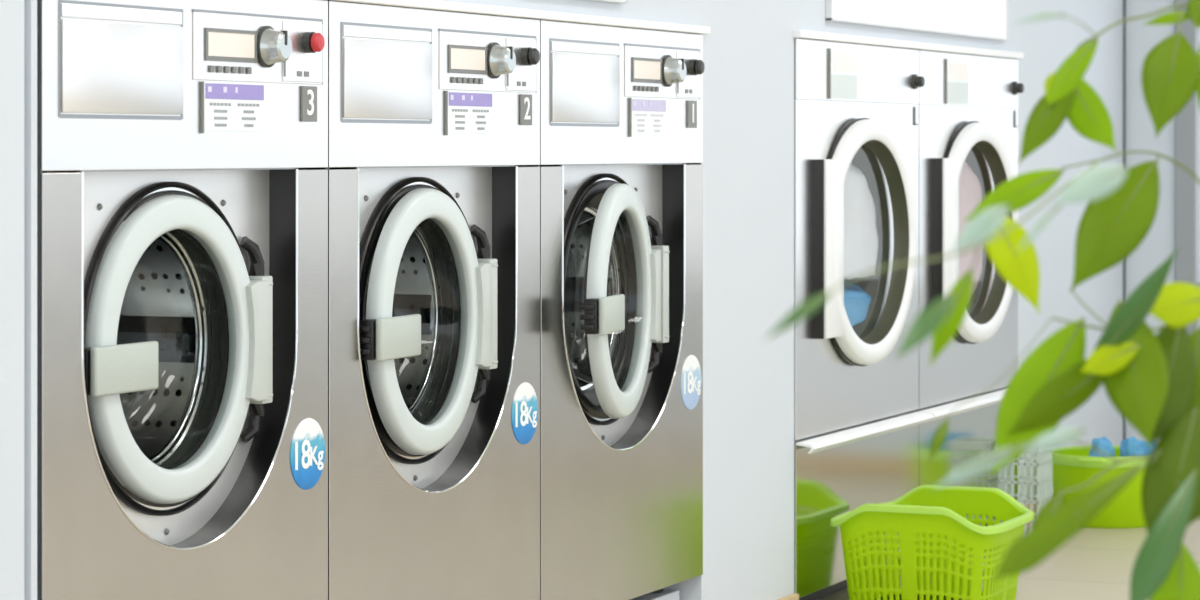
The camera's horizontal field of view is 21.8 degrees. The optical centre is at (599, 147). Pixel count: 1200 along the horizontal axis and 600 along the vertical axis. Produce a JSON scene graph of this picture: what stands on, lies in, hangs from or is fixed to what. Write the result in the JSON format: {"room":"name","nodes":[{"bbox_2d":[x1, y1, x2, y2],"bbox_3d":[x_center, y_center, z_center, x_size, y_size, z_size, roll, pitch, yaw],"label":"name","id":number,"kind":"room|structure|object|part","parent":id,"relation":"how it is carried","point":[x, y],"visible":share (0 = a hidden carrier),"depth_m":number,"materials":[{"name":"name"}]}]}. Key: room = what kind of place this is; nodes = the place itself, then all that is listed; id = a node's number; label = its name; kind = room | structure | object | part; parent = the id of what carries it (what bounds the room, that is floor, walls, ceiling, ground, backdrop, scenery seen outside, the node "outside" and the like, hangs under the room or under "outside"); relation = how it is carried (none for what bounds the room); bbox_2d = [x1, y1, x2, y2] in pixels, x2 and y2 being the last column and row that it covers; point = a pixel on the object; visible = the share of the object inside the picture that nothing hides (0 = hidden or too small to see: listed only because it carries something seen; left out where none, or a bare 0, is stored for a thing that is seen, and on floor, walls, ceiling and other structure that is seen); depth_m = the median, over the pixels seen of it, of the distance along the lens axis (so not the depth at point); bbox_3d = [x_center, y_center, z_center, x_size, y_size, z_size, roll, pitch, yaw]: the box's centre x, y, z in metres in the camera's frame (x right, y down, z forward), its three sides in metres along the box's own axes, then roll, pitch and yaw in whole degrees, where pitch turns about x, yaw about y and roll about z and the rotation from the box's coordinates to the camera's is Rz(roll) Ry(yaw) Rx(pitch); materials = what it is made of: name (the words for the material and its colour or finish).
{"room":"laundry","nodes":[
{"label":"laundry","id":0,"kind":"room"},
{"bbox_2d":[0,0,1122,599],"bbox_3d":[-0.606,-0.355,4.529,0.116,2.750,10.840,0,0,23],"label":"wall","id":1,"kind":"structure","parent":0,"point":[748,163],"depth_m":6.55,"materials":[{"name":"grey paint"}]},
{"bbox_2d":[24,0,36,599],"bbox_3d":[-0.745,0.391,4.073,0.018,1.259,0.014,0,0,23],"label":"trim","id":2,"kind":"structure","parent":1,"relation":"attached to","point":[30,6],"depth_m":4.07,"materials":[{"name":"grey paint"}]},
{"bbox_2d":[327,0,709,33],"bbox_3d":[-0.289,-0.235,5.154,0.064,0.015,2.438,0,0,23],"label":"trim","id":3,"kind":"structure","parent":1,"relation":"attached to","point":[439,5],"depth_m":5.49,"materials":[{"name":"white paint"}]},
{"bbox_2d":[594,0,626,2],"bbox_3d":[-0.046,-0.522,5.665,0.014,0.500,0.458,0,0,23],"label":"board","id":4,"kind":"object","parent":1,"relation":"attached to","point":[612,1],"visible":1,"depth_m":5.82,"materials":[{"name":"white"}]},
{"bbox_2d":[630,589,678,599],"bbox_3d":[-0.723,0.954,5.359,0.905,0.133,2.365,0,0,23],"label":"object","id":5,"kind":"structure","parent":1,"relation":"attached to","point":[666,594],"depth_m":6.20,"materials":[{"name":"grey paint"}]},
{"bbox_2d":[37,0,327,599],"bbox_3d":[-0.952,0.330,4.610,0.898,1.113,0.786,0,0,23],"label":"washing machine","id":6,"kind":"object","parent":5,"relation":"on","point":[182,145],"visible":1,"depth_m":4.50,"materials":[{"name":"silver metal"}]},
{"bbox_3d":[-0.650,-0.109,4.265,0.005,0.124,0.306,0,0,23],"label":"detergent drawer","id":7,"kind":"part","parent":6,"relation":"part of","materials":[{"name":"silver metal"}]},
{"bbox_3d":[-0.652,0.302,4.284,0.012,0.067,0.162,0,0,23],"label":"handle","id":8,"kind":"part","parent":6,"relation":"part of","materials":[{"name":"grey plastic"}]},
{"bbox_3d":[-0.620,0.301,4.465,0.002,0.548,0.604,0,0,23],"label":"recess panel","id":9,"kind":"part","parent":6,"relation":"part of","materials":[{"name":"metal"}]},
{"bbox_3d":[-0.606,0.286,4.445,0.028,0.440,0.440,0,0,23],"label":"door","id":10,"kind":"part","parent":6,"relation":"part of","materials":[{"name":"white plastic"}]},
{"bbox_3d":[-0.575,-0.099,4.448,0.003,0.257,0.786,0,0,23],"label":"control panel","id":11,"kind":"part","parent":6,"relation":"part of","materials":[{"name":"silver metal"}]},
{"bbox_2d":[210,103,230,126],"bbox_3d":[-0.547,-0.048,4.501,0.001,0.034,0.059,0,0,23],"label":"print","id":12,"kind":"object","parent":6,"relation":"attached to","point":[220,113],"depth_m":4.50,"materials":[{"name":"grey paint"}]},
{"bbox_2d":[238,103,258,126],"bbox_3d":[-0.515,-0.048,4.575,0.001,0.034,0.063,0,0,23],"label":"print","id":13,"kind":"object","parent":6,"relation":"attached to","point":[248,113],"depth_m":4.58,"materials":[{"name":"grey paint"}]},
{"bbox_3d":[-0.512,0.286,4.628,0.022,0.178,0.056,0,0,23],"label":"hinge arm","id":14,"kind":"part","parent":6,"relation":"part of","materials":[{"name":"grey paint"}]},
{"bbox_3d":[-0.502,-0.145,4.612,0.002,0.097,0.382,0,0,23],"label":"control plate","id":15,"kind":"part","parent":6,"relation":"part of","materials":[{"name":"silver metal"}]},
{"bbox_3d":[-0.442,-0.067,4.748,0.004,0.054,0.046,0,0,23],"label":"number plate","id":16,"kind":"part","parent":6,"relation":"part of","materials":[{"name":"grey"}]},
{"bbox_3d":[-0.434,-0.160,4.732,0.028,0.029,0.029,0,0,23],"label":"stop knob","id":17,"kind":"part","parent":6,"relation":"part of","materials":[{"name":"red plastic"}]},
{"bbox_2d":[326,1,539,599],"bbox_3d":[-0.639,0.330,5.336,0.898,1.113,0.786,0,0,23],"label":"washing machine","id":18,"kind":"object","parent":5,"relation":"on","point":[433,167],"visible":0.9,"depth_m":5.21,"materials":[{"name":"silver metal"}]},
{"bbox_3d":[-0.337,-0.109,4.990,0.005,0.124,0.306,0,0,23],"label":"detergent drawer","id":19,"kind":"part","parent":18,"relation":"part of","materials":[{"name":"silver metal"}]},
{"bbox_3d":[-0.322,0.302,4.990,0.012,0.067,0.162,0,0,20],"label":"handle","id":20,"kind":"part","parent":18,"relation":"part of","materials":[{"name":"grey plastic"}]},
{"bbox_3d":[-0.307,0.301,5.191,0.002,0.548,0.604,0,0,23],"label":"recess panel","id":21,"kind":"part","parent":18,"relation":"part of","materials":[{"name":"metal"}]},
{"bbox_3d":[-0.285,0.286,5.154,0.028,0.440,0.440,0,0,20],"label":"door","id":22,"kind":"part","parent":18,"relation":"part of","materials":[{"name":"white plastic"}]},
{"bbox_3d":[-0.263,-0.099,5.174,0.003,0.257,0.786,0,0,23],"label":"control panel","id":23,"kind":"part","parent":18,"relation":"part of","materials":[{"name":"silver metal"}]},
{"bbox_2d":[452,109,467,129],"bbox_3d":[-0.234,-0.048,5.226,0.001,0.034,0.059,0,0,23],"label":"print","id":24,"kind":"object","parent":18,"relation":"attached to","point":[459,116],"depth_m":5.23,"materials":[{"name":"grey"}]},
{"bbox_2d":[473,109,488,129],"bbox_3d":[-0.202,-0.048,5.301,0.001,0.034,0.063,0,0,23],"label":"print","id":25,"kind":"object","parent":18,"relation":"attached to","point":[480,116],"depth_m":5.30,"materials":[{"name":"grey"}]},
{"bbox_3d":[-0.203,0.286,5.342,0.022,0.178,0.056,0,0,20],"label":"hinge arm","id":26,"kind":"part","parent":18,"relation":"part of","materials":[{"name":"grey paint"}]},
{"bbox_3d":[-0.190,-0.145,5.337,0.002,0.097,0.382,0,0,23],"label":"control plate","id":27,"kind":"part","parent":18,"relation":"part of","materials":[{"name":"silver metal"}]},
{"bbox_3d":[-0.130,-0.067,5.474,0.004,0.054,0.046,0,0,23],"label":"number plate","id":28,"kind":"part","parent":18,"relation":"part of","materials":[{"name":"grey"}]},
{"bbox_3d":[-0.121,-0.160,5.458,0.028,0.029,0.029,0,0,23],"label":"stop knob","id":29,"kind":"part","parent":18,"relation":"part of","materials":[{"name":"grey plastic"}]},
{"bbox_2d":[539,20,704,599],"bbox_3d":[-0.308,0.330,6.053,0.939,1.113,0.786,0,0,23],"label":"washing machine","id":30,"kind":"object","parent":5,"relation":"on","point":[621,166],"visible":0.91,"depth_m":5.93,"materials":[{"name":"silver metal"}]},
{"bbox_3d":[-0.025,-0.109,5.716,0.005,0.124,0.306,0,0,23],"label":"detergent drawer","id":31,"kind":"part","parent":30,"relation":"part of","materials":[{"name":"silver metal"}]},
{"bbox_3d":[-0.015,0.286,5.858,0.119,0.342,0.342,0,0,14],"label":"door glass","id":32,"kind":"part","parent":30,"relation":"part of","materials":[{"name":"clear glass"}]},
{"bbox_3d":[0.021,0.302,5.678,0.012,0.067,0.162,0,0,14],"label":"handle","id":33,"kind":"part","parent":30,"relation":"part of","materials":[{"name":"grey plastic"}]},
{"bbox_3d":[0.005,0.301,5.916,0.002,0.548,0.604,0,0,23],"label":"recess panel","id":34,"kind":"part","parent":30,"relation":"part of","materials":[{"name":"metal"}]},
{"bbox_3d":[0.041,0.286,5.844,0.028,0.440,0.440,0,0,14],"label":"door","id":35,"kind":"part","parent":30,"relation":"part of","materials":[{"name":"white plastic"}]},
{"bbox_3d":[0.050,-0.099,5.899,0.003,0.257,0.786,0,0,23],"label":"control panel","id":36,"kind":"part","parent":30,"relation":"part of","materials":[{"name":"silver metal"}]},
{"bbox_2d":[635,114,646,131],"bbox_3d":[0.078,-0.048,5.952,0.001,0.034,0.059,0,0,23],"label":"print","id":37,"kind":"object","parent":30,"relation":"attached to","point":[640,119],"depth_m":5.95,"materials":[{"name":"white"}]},
{"bbox_3d":[0.102,0.286,6.040,0.022,0.178,0.056,0,0,14],"label":"hinge arm","id":38,"kind":"part","parent":30,"relation":"part of","materials":[{"name":"grey paint"}]},
{"bbox_2d":[651,114,662,131],"bbox_3d":[0.110,-0.048,6.026,0.001,0.034,0.063,0,0,23],"label":"print","id":39,"kind":"object","parent":30,"relation":"attached to","point":[656,119],"depth_m":6.03,"materials":[{"name":"white"}]},
{"bbox_3d":[0.123,-0.145,6.063,0.002,0.097,0.382,0,0,23],"label":"control plate","id":40,"kind":"part","parent":30,"relation":"part of","materials":[{"name":"silver metal"}]},
{"bbox_3d":[0.183,-0.067,6.199,0.004,0.054,0.046,0,0,23],"label":"number plate","id":41,"kind":"part","parent":30,"relation":"part of","materials":[{"name":"grey"}]},
{"bbox_3d":[0.191,-0.160,6.184,0.028,0.029,0.029,0,0,23],"label":"stop knob","id":42,"kind":"part","parent":30,"relation":"part of","materials":[{"name":"grey plastic"}]},
{"bbox_2d":[793,30,1023,58],"bbox_3d":[0.758,-0.247,7.585,0.064,0.017,1.780,0,0,23],"label":"trim","id":43,"kind":"structure","parent":1,"relation":"attached to","point":[800,34],"depth_m":7.42,"materials":[{"name":"white paint"}]},
{"bbox_2d":[777,493,1053,599],"bbox_3d":[-0.545,0.992,4.502,0.015,0.057,10.839,0,0,23],"label":"baseboard","id":44,"kind":"structure","parent":1,"relation":"attached to","point":[794,596],"depth_m":7.58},
{"bbox_2d":[826,0,1007,40],"bbox_3d":[0.791,-0.584,7.607,0.014,0.600,1.424,0,0,23],"label":"board","id":45,"kind":"object","parent":1,"relation":"attached to","point":[986,19],"visible":1,"depth_m":7.64,"materials":[{"name":"white"}]},
{"bbox_2d":[1123,0,1125,439],"bbox_3d":[1.599,-0.384,9.493,0.006,2.692,0.052,0,0,23],"label":"trim","id":46,"kind":"structure","parent":1,"relation":"attached to","point":[1124,1],"depth_m":9.47,"materials":[{"name":"grey"}]},
{"bbox_2d":[818,518,1199,599],"bbox_3d":[1.675,1.060,3.601,7.200,0.080,10.940,0,0,23],"label":"floor","id":47,"kind":"structure","parent":0,"point":[1095,563],"depth_m":7.58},
{"bbox_2d":[794,38,933,599],"bbox_3d":[0.188,0.391,7.349,1.005,1.257,0.879,0,0,23],"label":"dryer","id":48,"kind":"object","parent":47,"relation":"on","point":[857,417],"visible":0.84,"depth_m":7.05,"materials":[{"name":"silver metal"}]},
{"bbox_2d":[834,52,856,72],"bbox_3d":[0.556,-0.193,7.061,0.001,0.042,0.157,0,0,23],"label":"print","id":49,"kind":"object","parent":48,"relation":"on","point":[844,62],"depth_m":7.06},
{"bbox_3d":[0.598,0.809,7.172,0.003,0.338,0.879,0,0,23],"label":"lint panel","id":50,"kind":"part","parent":48,"relation":"part of","materials":[{"name":"silver metal"}]},
{"bbox_3d":[0.598,0.264,7.172,0.003,0.738,0.879,0,0,23],"label":"panel","id":51,"kind":"part","parent":48,"relation":"part of","materials":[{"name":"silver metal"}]},
{"bbox_3d":[0.599,-0.172,7.172,0.004,0.132,0.879,0,0,23],"label":"control panel","id":52,"kind":"part","parent":48,"relation":"part of","materials":[{"name":"silver metal"}]},
{"bbox_2d":[844,281,870,325],"bbox_3d":[0.428,0.368,7.225,0.333,0.122,0.385,0,0,23],"label":"towel","id":53,"kind":"object","parent":48,"relation":"in","point":[857,301],"visible":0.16,"depth_m":7.20,"materials":[{"name":"blue fabric"}]},
{"bbox_2d":[844,163,878,279],"bbox_3d":[0.330,0.153,7.268,0.538,0.303,0.428,0,0,23],"label":"laundry","id":54,"kind":"object","parent":48,"relation":"in","point":[861,240],"visible":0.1,"depth_m":7.23,"materials":[{"name":"white fabric"}]},
{"bbox_3d":[0.618,0.215,7.143,0.030,0.562,0.562,0,0,26],"label":"door","id":55,"kind":"part","parent":48,"relation":"part of","materials":[{"name":"white plastic"}]},
{"bbox_3d":[0.764,-0.077,7.550,0.003,0.045,0.024,0,0,23],"label":"lock plate","id":56,"kind":"part","parent":48,"relation":"part of","materials":[{"name":"grey metal"}]},
{"bbox_3d":[0.768,-0.160,7.530,0.024,0.036,0.036,0,0,23],"label":"start knob","id":57,"kind":"part","parent":48,"relation":"part of","materials":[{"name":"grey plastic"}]},
{"bbox_2d":[830,485,1034,599],"bbox_3d":[0.742,0.898,6.949,0.396,0.249,0.424,0,0,23],"label":"laundry basket","id":58,"kind":"object","parent":47,"relation":"on","point":[937,546],"visible":0.91,"depth_m":6.80,"materials":[{"name":"plastic"}]},
{"bbox_2d":[899,50,1023,565],"bbox_3d":[0.538,0.391,8.161,1.005,1.257,0.879,0,0,23],"label":"dryer","id":59,"kind":"object","parent":47,"relation":"on","point":[969,104],"visible":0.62,"depth_m":7.89,"materials":[{"name":"silver metal"}]},
{"bbox_2d":[950,62,967,79],"bbox_3d":[0.905,-0.193,7.873,0.001,0.042,0.157,0,0,23],"label":"print","id":60,"kind":"object","parent":59,"relation":"on","point":[958,70],"depth_m":7.87},
{"bbox_3d":[0.948,0.809,7.984,0.003,0.338,0.879,0,0,23],"label":"lint panel","id":61,"kind":"part","parent":59,"relation":"part of","materials":[{"name":"silver metal"}]},
{"bbox_3d":[0.948,0.264,7.984,0.003,0.738,0.879,0,0,23],"label":"panel","id":62,"kind":"part","parent":59,"relation":"part of","materials":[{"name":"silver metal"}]},
{"bbox_3d":[0.948,-0.172,7.984,0.004,0.132,0.879,0,0,23],"label":"control panel","id":63,"kind":"part","parent":59,"relation":"part of","materials":[{"name":"silver metal"}]},
{"bbox_2d":[959,161,983,294],"bbox_3d":[0.687,0.215,8.077,0.521,0.428,0.428,0,0,23],"label":"laundry","id":64,"kind":"object","parent":59,"relation":"in","point":[970,192],"visible":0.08,"depth_m":8.05,"materials":[{"name":"pink fabric"}]},
{"bbox_3d":[0.968,0.215,7.955,0.030,0.562,0.562,0,0,26],"label":"door","id":65,"kind":"part","parent":59,"relation":"part of","materials":[{"name":"white plastic"}]},
{"bbox_3d":[1.113,-0.077,8.361,0.003,0.045,0.024,0,0,23],"label":"lock plate","id":66,"kind":"part","parent":59,"relation":"part of","materials":[{"name":"grey metal"}]},
{"bbox_3d":[1.118,-0.160,8.342,0.024,0.036,0.036,0,0,23],"label":"start knob","id":67,"kind":"part","parent":59,"relation":"part of","materials":[{"name":"grey plastic"}]},
{"bbox_2d":[762,0,1199,599],"bbox_3d":[0.387,0.431,2.194,0.375,1.177,1.294,0,0,23],"label":"potted plant","id":68,"kind":"object","parent":47,"relation":"on","point":[1152,380],"visible":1,"depth_m":2.36,"materials":[{"name":"green plant"}]},
{"bbox_3d":[0.267,0.043,2.078,0.091,0.069,0.882,0,0,23],"label":"stem","id":69,"kind":"part","parent":68,"relation":"part of","materials":[{"name":"green plant"}]},
{"bbox_3d":[0.234,0.070,1.950,0.002,0.023,0.100,0,0,3],"label":"stem","id":70,"kind":"part","parent":68,"relation":"part of","materials":[{"name":"green plant"}]},
{"bbox_3d":[0.299,0.166,2.352,0.007,0.070,0.137,0,0,43],"label":"stem","id":71,"kind":"part","parent":68,"relation":"part of","materials":[{"name":"green plant"}]},
{"bbox_3d":[0.309,0.205,2.056,0.027,0.058,0.550,0,0,19],"label":"stem","id":72,"kind":"part","parent":68,"relation":"part of","materials":[{"name":"green plant"}]},
{"bbox_3d":[0.348,-0.087,2.250,0.004,0.006,0.510,0,0,11],"label":"stem","id":73,"kind":"part","parent":68,"relation":"part of","materials":[{"name":"green plant"}]},
{"bbox_3d":[0.382,0.127,2.438,0.007,0.030,0.048,0,0,-32],"label":"stem","id":74,"kind":"part","parent":68,"relation":"part of","materials":[{"name":"green plant"}]},
{"bbox_3d":[0.464,0.240,2.449,0.043,0.028,0.388,0,0,34],"label":"stem","id":75,"kind":"part","parent":68,"relation":"part of","materials":[{"name":"green plant"}]},
{"bbox_3d":[0.458,0.139,2.502,0.029,0.030,0.300,0,0,42],"label":"stem","id":76,"kind":"part","parent":68,"relation":"part of","materials":[{"name":"green plant"}]},
{"bbox_3d":[0.454,0.032,2.540,0.113,0.059,0.180,0,0,23],"label":"stem","id":77,"kind":"part","parent":68,"relation":"part of","materials":[{"name":"green plant"}]},
{"bbox_3d":[0.452,-0.091,2.550,0.105,0.055,0.155,0,0,23],"label":"stem","id":78,"kind":"part","parent":68,"relation":"part of","materials":[{"name":"green plant"}]},
{"bbox_3d":[0.393,0.220,2.205,0.006,0.028,0.316,0,0,11],"label":"stem","id":79,"kind":"part","parent":68,"relation":"part of","materials":[{"name":"green plant"}]},
{"bbox_3d":[0.473,-0.105,2.550,0.003,0.025,0.022,0,0,7],"label":"stem","id":80,"kind":"part","parent":68,"relation":"part of","materials":[{"name":"green plant"}]},
{"bbox_2d":[998,449,1052,533],"bbox_3d":[1.119,0.895,8.212,0.120,0.249,0.152,0,0,23],"label":"storage basket","id":81,"kind":"object","parent":47,"relation":"on","point":[1045,459],"visible":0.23,"depth_m":8.17,"materials":[{"name":"white plastic"}]},
{"bbox_2d":[1050,445,1147,528],"bbox_3d":[1.383,0.922,8.500,0.332,0.195,0.332,0,0,-24],"label":"plastic tub","id":82,"kind":"object","parent":47,"relation":"on","point":[1073,466],"visible":0.45,"depth_m":8.37,"materials":[{"name":"green plastic"}]},
{"bbox_3d":[1.313,0.835,8.339,0.080,0.013,0.028,0,0,23],"label":"handle","id":83,"kind":"part","parent":82,"relation":"part of","materials":[{"name":"plastic"}]},
{"bbox_2d":[1089,436,1114,456],"bbox_3d":[1.357,0.839,8.440,0.068,0.115,0.115,0,0,23],"label":"cloth","id":84,"kind":"object","parent":82,"relation":"in","point":[1103,444],"visible":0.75,"depth_m":8.42,"materials":[{"name":"blue fabric"}]},
{"bbox_2d":[1120,436,1143,456],"bbox_3d":[1.443,0.835,8.472,0.070,0.107,0.058,0,0,23],"label":"cloth","id":85,"kind":"object","parent":82,"relation":"in","point":[1130,447],"visible":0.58,"depth_m":8.45,"materials":[{"name":"blue fabric"}]},
{"bbox_2d":[1140,440,1155,454],"bbox_3d":[1.494,0.836,8.499,0.075,0.088,0.042,0,0,23],"label":"cloth","id":86,"kind":"object","parent":82,"relation":"in","point":[1144,445],"visible":0.26,"depth_m":8.49,"materials":[{"name":"blue fabric"}]},
{"bbox_2d":[1126,0,1199,441],"bbox_3d":[4.318,-0.355,8.375,6.120,2.750,0.120,0,0,23],"label":"wall","id":87,"kind":"structure","parent":0,"point":[1158,245],"depth_m":9.46,"materials":[{"name":"grey paint"}]},
{"bbox_2d":[1175,0,1199,334],"bbox_3d":[4.082,-0.280,8.428,5.095,2.600,0.070,0,0,23],"label":"window","id":88,"kind":"structure","parent":87,"relation":"in","point":[1187,121],"depth_m":9.39,"materials":[{"name":"grey"}]}
]}

